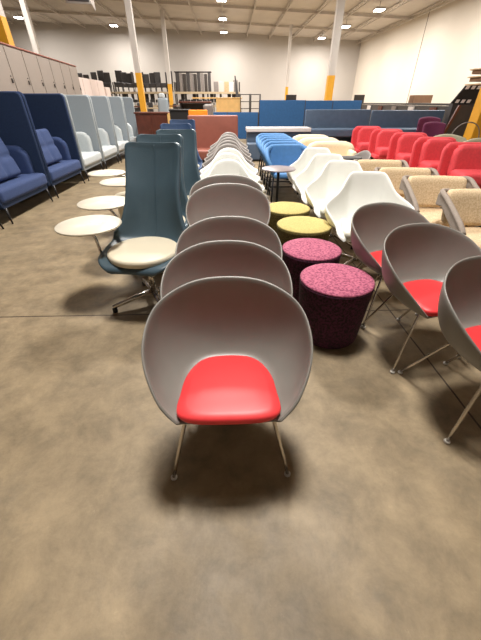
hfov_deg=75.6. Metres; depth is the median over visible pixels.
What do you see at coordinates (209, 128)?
sofa
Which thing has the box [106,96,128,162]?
booth
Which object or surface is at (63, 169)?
seat cushion
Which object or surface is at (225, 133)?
chair
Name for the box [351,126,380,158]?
lounge chair
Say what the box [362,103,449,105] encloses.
countertop
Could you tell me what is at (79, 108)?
booth
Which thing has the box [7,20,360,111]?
wall
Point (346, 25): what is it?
ceiling lamp
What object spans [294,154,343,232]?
chair
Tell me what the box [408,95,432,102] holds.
cardboard box
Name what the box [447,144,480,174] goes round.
cushion
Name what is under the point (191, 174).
chair
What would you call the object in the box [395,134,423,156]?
cushion
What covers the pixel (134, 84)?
chair
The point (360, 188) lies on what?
chair
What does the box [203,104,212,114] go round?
stool
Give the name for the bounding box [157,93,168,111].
covered chair
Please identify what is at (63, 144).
armrest
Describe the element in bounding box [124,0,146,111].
steel column
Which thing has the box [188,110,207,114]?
sofa
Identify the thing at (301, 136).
lounge chair
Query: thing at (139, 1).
ceiling beams
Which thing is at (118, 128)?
cushion
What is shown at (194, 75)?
panel
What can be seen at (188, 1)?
ceiling beams
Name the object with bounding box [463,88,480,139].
steel column
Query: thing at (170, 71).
chair
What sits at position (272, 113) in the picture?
privacy panel
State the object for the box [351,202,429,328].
tub chair
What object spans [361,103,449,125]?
counter
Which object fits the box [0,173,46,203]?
seat cushion
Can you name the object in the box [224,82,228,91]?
carton
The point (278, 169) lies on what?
side table
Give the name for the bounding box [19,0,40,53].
steel column
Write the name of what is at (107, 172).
chair
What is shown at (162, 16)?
steel column
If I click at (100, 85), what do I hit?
tall cabinet
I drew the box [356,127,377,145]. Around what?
cushion
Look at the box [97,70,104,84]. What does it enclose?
chair
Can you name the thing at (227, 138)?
chair
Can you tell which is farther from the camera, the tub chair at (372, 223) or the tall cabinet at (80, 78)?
the tall cabinet at (80, 78)
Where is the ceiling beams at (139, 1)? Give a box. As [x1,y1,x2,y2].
[3,0,413,32]
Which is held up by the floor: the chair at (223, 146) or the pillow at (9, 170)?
the chair at (223, 146)
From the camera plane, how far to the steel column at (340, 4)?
15.68 m
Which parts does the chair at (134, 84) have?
backrest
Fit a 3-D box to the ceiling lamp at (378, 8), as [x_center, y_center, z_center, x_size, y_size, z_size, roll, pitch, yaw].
[8.110,-18.273,18.041,0.560,0.395,0.560,-1,35,-1]
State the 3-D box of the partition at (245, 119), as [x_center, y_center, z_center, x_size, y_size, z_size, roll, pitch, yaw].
[-0.569,-8.421,13.504,2.690,1.050,0.060,-1,35,-1]
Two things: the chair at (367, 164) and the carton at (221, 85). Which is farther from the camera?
the carton at (221, 85)
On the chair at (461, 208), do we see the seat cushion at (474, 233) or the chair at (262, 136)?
the seat cushion at (474, 233)
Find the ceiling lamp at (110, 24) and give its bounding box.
[109,23,117,26]
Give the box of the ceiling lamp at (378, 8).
[373,2,385,11]
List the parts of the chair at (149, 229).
tablet arm, arm, arm, arm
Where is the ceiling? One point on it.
(117, 7)
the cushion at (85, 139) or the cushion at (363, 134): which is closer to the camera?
the cushion at (85, 139)
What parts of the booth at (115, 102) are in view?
panel, panel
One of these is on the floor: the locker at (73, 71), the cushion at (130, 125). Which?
the locker at (73, 71)
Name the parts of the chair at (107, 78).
backrest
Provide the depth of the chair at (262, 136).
6.42 m
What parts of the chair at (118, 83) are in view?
backrest, seat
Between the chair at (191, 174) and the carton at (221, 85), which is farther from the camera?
the carton at (221, 85)
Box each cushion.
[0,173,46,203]
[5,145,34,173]
[47,159,80,181]
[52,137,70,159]
[76,132,93,151]
[81,151,101,166]
[98,128,109,144]
[102,145,116,157]
[107,236,176,268]
[114,125,122,140]
[117,140,127,150]
[127,123,133,136]
[130,137,135,141]
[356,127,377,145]
[356,142,368,150]
[374,130,398,149]
[374,147,388,156]
[379,167,430,195]
[394,153,410,164]
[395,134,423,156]
[404,175,466,206]
[418,139,452,164]
[418,160,438,169]
[419,208,474,226]
[441,189,480,225]
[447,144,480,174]
[447,169,480,185]
[447,226,480,248]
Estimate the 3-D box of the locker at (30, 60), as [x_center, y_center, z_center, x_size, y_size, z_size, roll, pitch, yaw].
[-4.752,-4.750,7.199,0.552,2.294,0.757,-4,35,-6]
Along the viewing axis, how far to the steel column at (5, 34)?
6.93 m
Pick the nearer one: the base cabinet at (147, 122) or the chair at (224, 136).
the chair at (224, 136)
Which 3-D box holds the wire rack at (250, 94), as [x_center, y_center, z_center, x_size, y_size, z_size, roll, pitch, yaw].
[0.721,-10.157,15.390,0.489,1.720,0.439,-1,35,-1]
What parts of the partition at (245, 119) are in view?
panel, panel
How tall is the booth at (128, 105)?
1.533 m
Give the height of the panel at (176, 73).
1.300 m
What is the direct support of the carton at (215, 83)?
on the rack at (175, 90)
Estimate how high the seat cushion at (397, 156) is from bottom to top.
0.210 m
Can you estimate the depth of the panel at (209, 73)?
26.29 m
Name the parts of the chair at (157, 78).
backrest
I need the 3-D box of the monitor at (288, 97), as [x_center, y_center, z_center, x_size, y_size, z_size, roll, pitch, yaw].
[2.427,-10.060,15.279,0.600,1.690,0.400,-1,35,-1]
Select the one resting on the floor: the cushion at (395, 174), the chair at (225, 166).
the chair at (225, 166)
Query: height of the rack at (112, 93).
2.800 m
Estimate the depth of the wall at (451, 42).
19.47 m
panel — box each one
[175,72,179,91]
[179,73,183,91]
[182,74,186,91]
[186,72,190,91]
[190,73,193,91]
[193,74,197,91]
[197,72,200,91]
[200,73,204,91]
[204,74,207,91]
[208,72,210,91]
[444,105,473,136]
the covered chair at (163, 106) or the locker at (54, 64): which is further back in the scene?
the covered chair at (163, 106)
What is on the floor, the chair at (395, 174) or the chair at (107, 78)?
the chair at (395, 174)
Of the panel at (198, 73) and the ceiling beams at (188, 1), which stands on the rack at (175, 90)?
the panel at (198, 73)
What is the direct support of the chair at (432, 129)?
on the floor
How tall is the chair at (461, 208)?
0.762 m
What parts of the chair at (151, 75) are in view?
backrest, seat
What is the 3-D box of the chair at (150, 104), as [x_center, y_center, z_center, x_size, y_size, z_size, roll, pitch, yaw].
[-6.208,-14.897,22.422,0.568,1.398,0.568,-28,44,-34]
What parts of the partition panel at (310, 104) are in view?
panel, panel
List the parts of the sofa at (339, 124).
seat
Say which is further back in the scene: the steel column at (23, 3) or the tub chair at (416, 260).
the steel column at (23, 3)
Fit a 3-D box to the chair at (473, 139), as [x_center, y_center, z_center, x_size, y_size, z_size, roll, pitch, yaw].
[4.930,-3.273,6.399,0.800,0.803,0.618,4,35,5]
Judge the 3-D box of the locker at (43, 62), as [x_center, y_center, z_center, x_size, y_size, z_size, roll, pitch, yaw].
[-4.854,-5.184,7.816,0.552,2.294,0.757,-4,35,-6]
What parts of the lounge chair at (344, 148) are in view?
arm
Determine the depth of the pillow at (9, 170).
4.49 m
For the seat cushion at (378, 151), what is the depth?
7.85 m
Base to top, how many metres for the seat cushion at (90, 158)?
0.210 m
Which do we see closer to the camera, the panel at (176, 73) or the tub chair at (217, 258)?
the tub chair at (217, 258)
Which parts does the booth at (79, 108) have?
panel, panel, frame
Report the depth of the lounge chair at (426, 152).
6.17 m
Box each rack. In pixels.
[109,82,115,95]
[114,82,173,111]
[174,82,239,106]
[240,94,249,111]
[250,94,260,111]
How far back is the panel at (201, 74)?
26.27 m
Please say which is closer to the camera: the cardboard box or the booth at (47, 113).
the booth at (47, 113)
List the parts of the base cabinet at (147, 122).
door, door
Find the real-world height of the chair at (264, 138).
0.846 m
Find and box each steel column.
[0,1,14,45]
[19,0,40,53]
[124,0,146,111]
[160,10,173,104]
[285,24,292,99]
[324,0,345,99]
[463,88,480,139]
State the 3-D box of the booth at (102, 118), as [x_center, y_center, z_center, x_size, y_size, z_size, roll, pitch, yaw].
[-3.777,-4.653,7.725,0.905,1.533,1.200,-1,35,-1]
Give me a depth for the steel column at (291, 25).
23.88 m
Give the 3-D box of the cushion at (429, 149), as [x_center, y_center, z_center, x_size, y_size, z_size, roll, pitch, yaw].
[3.931,-3.345,6.220,0.600,0.500,0.252,4,35,5]
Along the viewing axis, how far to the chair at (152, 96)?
27.06 m
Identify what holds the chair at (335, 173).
on the floor
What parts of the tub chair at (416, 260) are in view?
leg, leg, leg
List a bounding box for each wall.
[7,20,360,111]
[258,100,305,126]
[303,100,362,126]
[352,0,480,105]
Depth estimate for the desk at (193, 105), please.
10.87 m
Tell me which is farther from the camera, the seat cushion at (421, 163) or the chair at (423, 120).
the chair at (423, 120)
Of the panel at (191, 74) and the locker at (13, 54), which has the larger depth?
the panel at (191, 74)
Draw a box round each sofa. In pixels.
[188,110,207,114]
[188,115,237,168]
[304,109,370,142]
[369,110,444,131]
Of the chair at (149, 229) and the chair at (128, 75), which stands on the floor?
the chair at (149, 229)
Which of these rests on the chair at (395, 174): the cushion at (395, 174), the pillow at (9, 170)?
the cushion at (395, 174)
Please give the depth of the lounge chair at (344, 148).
6.28 m
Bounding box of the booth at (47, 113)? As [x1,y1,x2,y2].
[16,91,84,197]
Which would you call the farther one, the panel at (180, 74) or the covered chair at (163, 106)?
the panel at (180, 74)
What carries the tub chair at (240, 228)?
on the floor
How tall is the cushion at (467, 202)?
0.300 m
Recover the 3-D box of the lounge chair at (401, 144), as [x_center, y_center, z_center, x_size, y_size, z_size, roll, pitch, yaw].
[3.877,-3.787,7.103,0.860,0.832,0.807,4,35,5]
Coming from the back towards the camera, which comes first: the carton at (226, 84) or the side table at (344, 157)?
the carton at (226, 84)
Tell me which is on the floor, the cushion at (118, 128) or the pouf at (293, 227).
the pouf at (293, 227)
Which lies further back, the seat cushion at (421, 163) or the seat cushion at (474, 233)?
the seat cushion at (421, 163)
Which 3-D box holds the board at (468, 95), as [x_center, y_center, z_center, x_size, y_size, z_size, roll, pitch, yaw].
[6.943,-5.938,9.318,1.680,1.800,0.232,1,35,2]
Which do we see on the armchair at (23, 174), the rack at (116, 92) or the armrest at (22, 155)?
the armrest at (22, 155)
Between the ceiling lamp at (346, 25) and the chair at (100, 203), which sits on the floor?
the chair at (100, 203)
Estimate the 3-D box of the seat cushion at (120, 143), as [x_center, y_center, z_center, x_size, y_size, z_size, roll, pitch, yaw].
[-3.734,-5.047,8.990,0.740,0.210,1.090,-1,35,-1]
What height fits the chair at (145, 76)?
1.219 m
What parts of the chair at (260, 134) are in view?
arm, backrest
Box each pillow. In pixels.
[0,138,20,181]
[36,128,61,164]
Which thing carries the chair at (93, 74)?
on the rack at (112, 93)
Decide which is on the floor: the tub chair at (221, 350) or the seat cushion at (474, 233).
the tub chair at (221, 350)
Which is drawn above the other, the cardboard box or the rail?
the rail
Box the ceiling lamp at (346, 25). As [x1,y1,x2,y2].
[342,22,350,27]
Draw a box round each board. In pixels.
[234,76,238,96]
[444,85,480,125]
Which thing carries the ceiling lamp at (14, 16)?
hanging from the ceiling
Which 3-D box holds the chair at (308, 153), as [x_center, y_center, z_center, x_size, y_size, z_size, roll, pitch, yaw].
[1.062,-2.010,4.545,0.796,0.852,0.645,7,36,10]
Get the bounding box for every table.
[246,127,310,159]
[262,165,295,201]
[342,156,361,159]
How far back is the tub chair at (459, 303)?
1.53 m
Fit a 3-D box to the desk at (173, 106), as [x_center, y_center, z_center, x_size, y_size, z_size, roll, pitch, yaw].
[-4.452,-13.083,19.983,1.500,1.222,0.700,-1,35,-1]
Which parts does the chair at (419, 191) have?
panel, panel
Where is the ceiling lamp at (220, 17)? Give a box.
[219,16,226,19]
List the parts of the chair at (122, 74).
backrest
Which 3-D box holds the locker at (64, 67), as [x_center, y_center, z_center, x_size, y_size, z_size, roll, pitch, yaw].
[-5.059,-6.052,9.051,0.552,2.294,0.757,-4,35,-6]
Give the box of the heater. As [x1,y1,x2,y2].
[66,0,95,11]
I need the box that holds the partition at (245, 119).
[213,112,258,138]
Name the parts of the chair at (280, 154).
leg, arm, leg, seat, backrest, arm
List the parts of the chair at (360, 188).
arm, arm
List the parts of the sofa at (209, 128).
seat, backrest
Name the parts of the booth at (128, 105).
panel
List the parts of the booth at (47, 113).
panel, panel, frame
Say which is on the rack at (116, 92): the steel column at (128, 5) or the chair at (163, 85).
the chair at (163, 85)
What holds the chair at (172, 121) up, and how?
on the floor
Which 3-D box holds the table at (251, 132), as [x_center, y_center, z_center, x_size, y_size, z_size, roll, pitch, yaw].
[1.092,-5.201,9.123,1.850,0.780,0.970,-1,35,-1]
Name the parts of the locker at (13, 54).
trim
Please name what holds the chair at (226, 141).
on the floor
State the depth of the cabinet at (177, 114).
8.42 m
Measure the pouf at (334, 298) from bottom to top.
0.448 m
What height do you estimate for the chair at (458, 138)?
0.803 m
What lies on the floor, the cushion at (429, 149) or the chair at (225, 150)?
the chair at (225, 150)
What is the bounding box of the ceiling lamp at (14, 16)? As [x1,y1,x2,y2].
[13,13,23,18]
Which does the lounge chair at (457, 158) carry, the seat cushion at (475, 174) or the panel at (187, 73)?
the seat cushion at (475, 174)
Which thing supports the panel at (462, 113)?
on the floor
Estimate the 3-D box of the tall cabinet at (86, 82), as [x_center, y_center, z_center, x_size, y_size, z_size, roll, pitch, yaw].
[-5.641,-7.553,11.373,0.520,2.080,0.706,-1,35,-1]
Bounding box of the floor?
[0,139,480,639]
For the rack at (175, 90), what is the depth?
26.55 m
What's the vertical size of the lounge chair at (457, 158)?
0.832 m
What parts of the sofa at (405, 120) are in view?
seat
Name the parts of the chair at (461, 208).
panel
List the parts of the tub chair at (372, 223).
leg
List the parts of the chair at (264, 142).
arm, backrest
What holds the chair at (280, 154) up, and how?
on the floor
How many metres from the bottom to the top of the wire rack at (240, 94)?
1.720 m
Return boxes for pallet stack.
[465,68,480,85]
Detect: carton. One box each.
[214,82,218,91]
[219,81,223,91]
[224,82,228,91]
[230,82,233,91]
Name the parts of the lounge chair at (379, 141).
seat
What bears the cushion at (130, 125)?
on the booth at (128, 105)
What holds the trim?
attached to the wall at (451, 42)
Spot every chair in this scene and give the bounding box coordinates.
[54,142,185,312]
[77,134,188,227]
[87,123,200,176]
[90,72,96,79]
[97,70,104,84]
[99,129,200,198]
[103,72,112,91]
[114,191,124,217]
[115,70,124,91]
[120,72,128,91]
[126,73,134,91]
[130,72,136,91]
[141,276,312,480]
[143,74,149,91]
[148,102,153,111]
[149,73,156,91]
[150,94,154,104]
[153,72,162,91]
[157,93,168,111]
[160,240,292,298]
[161,72,167,91]
[166,71,173,91]
[169,119,202,169]
[175,216,282,258]
[186,183,270,225]
[189,175,262,196]
[200,148,257,174]
[200,153,259,182]
[202,144,254,167]
[204,140,252,161]
[205,159,264,192]
[207,137,250,156]
[208,135,248,152]
[210,132,247,148]
[256,133,285,176]
[257,135,289,182]
[259,137,292,187]
[261,139,298,192]
[263,141,303,198]
[265,144,307,204]
[287,147,330,209]
[293,134,327,140]
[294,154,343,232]
[299,137,338,146]
[305,160,362,249]
[308,141,356,155]
[324,171,414,276]
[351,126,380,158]
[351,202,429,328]
[352,150,370,160]
[353,159,408,170]
[360,223,480,373]
[368,129,402,158]
[374,167,441,207]
[386,132,427,164]
[398,255,480,443]
[399,175,480,226]
[409,137,457,169]
[416,117,440,131]
[422,122,445,136]
[434,134,466,141]
[436,188,480,248]
[437,142,480,188]
[464,138,480,141]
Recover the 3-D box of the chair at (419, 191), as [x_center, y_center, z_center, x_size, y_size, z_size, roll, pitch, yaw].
[2.060,-1.069,3.296,0.719,0.762,0.650,2,35,3]
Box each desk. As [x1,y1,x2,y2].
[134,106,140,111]
[157,105,179,111]
[178,101,211,109]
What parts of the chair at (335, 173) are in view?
arm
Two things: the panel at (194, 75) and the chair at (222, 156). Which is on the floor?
the chair at (222, 156)
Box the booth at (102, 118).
[87,95,119,168]
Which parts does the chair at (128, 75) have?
backrest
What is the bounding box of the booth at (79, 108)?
[62,94,103,180]
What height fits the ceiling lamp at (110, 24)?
0.395 m
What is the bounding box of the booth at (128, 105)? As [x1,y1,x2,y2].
[121,97,137,141]
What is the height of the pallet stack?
0.935 m
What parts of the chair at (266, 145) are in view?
arm, backrest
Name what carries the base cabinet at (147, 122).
on the floor
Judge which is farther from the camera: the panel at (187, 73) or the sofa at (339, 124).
the panel at (187, 73)
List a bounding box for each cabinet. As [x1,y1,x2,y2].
[79,77,85,94]
[82,78,92,95]
[89,79,99,95]
[96,80,105,95]
[104,87,110,95]
[133,112,169,134]
[169,109,190,119]
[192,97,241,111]
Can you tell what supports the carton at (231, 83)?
on the rack at (175, 90)
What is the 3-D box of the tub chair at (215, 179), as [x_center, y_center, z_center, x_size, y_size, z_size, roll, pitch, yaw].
[-0.122,-0.862,2.919,0.661,0.853,0.537,-2,35,-3]
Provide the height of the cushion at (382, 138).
0.500 m
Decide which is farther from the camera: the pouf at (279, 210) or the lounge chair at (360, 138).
the lounge chair at (360, 138)
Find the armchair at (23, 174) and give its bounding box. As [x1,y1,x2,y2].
[0,91,52,223]
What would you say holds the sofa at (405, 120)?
on the floor
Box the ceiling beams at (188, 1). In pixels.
[3,0,453,43]
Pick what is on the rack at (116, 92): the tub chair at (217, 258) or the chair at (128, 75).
the chair at (128, 75)
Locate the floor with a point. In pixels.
(373, 532)
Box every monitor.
[286,95,296,99]
[354,95,364,102]
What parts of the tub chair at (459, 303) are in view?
leg, leg, leg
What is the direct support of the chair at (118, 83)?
on the rack at (116, 92)
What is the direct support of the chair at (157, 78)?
on the rack at (116, 92)
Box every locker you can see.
[0,42,16,90]
[1,42,33,92]
[20,48,45,92]
[35,53,56,92]
[47,57,66,94]
[59,61,74,94]
[67,63,82,94]
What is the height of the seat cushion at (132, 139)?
0.210 m
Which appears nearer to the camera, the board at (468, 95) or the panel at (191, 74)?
the board at (468, 95)
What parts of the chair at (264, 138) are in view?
arm, backrest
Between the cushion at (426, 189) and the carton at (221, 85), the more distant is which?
the carton at (221, 85)
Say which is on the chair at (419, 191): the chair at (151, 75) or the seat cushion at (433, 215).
the seat cushion at (433, 215)
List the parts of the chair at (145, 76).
backrest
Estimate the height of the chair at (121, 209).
0.485 m
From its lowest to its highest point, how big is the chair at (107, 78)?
1.332 m
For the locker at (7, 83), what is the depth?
5.68 m
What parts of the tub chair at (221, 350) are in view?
leg, leg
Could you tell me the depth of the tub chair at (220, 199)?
2.58 m
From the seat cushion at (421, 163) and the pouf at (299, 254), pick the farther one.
the seat cushion at (421, 163)
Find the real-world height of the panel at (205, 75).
1.200 m
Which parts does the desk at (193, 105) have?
modesty panel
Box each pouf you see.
[268,202,309,233]
[277,216,331,245]
[282,238,341,302]
[299,263,374,348]
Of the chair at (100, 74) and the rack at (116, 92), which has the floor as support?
the rack at (116, 92)
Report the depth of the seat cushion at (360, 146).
8.76 m
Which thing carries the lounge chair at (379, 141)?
on the floor
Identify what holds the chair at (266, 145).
on the floor
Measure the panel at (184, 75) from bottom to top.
1.200 m
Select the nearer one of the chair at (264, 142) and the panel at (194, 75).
the chair at (264, 142)
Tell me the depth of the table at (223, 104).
14.95 m
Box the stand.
[452,122,479,137]
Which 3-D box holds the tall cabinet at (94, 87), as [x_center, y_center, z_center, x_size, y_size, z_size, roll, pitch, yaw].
[-5.664,-7.963,11.956,0.520,2.080,0.706,-1,35,-1]
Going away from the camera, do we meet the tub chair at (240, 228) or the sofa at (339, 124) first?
the tub chair at (240, 228)
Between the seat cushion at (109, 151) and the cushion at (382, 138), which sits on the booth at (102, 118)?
the seat cushion at (109, 151)
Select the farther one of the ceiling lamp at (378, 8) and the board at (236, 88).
the board at (236, 88)
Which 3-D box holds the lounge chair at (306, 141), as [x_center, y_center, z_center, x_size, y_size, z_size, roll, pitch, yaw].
[1.755,-3.650,6.973,0.980,0.756,0.710,1,35,2]
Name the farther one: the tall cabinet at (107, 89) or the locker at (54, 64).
the tall cabinet at (107, 89)
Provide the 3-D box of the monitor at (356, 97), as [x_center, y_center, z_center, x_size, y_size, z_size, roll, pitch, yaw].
[5.725,-10.120,15.364,0.600,1.690,0.400,-1,35,-1]
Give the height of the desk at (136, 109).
1.222 m
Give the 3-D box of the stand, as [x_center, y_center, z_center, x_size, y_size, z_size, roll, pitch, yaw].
[5.572,-4.403,7.820,0.824,1.012,0.024,-1,35,-1]
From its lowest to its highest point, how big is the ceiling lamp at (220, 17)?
0.395 m
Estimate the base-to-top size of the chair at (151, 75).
1.295 m
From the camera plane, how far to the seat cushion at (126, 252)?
2.27 m
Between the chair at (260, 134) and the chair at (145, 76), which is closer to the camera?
the chair at (260, 134)
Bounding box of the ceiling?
[0,0,447,40]
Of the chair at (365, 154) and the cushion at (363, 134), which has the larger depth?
the cushion at (363, 134)
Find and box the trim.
[406,12,429,102]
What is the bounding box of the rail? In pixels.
[174,71,211,72]
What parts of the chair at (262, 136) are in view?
arm, backrest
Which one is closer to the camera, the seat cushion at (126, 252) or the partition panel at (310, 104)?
the seat cushion at (126, 252)
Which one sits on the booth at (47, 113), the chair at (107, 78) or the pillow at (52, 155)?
the pillow at (52, 155)
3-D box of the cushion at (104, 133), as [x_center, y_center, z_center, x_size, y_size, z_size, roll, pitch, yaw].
[-3.789,-4.810,8.201,0.600,0.460,0.140,-1,35,-1]
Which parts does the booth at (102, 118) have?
panel, panel, frame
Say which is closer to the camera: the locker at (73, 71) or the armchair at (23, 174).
the armchair at (23, 174)

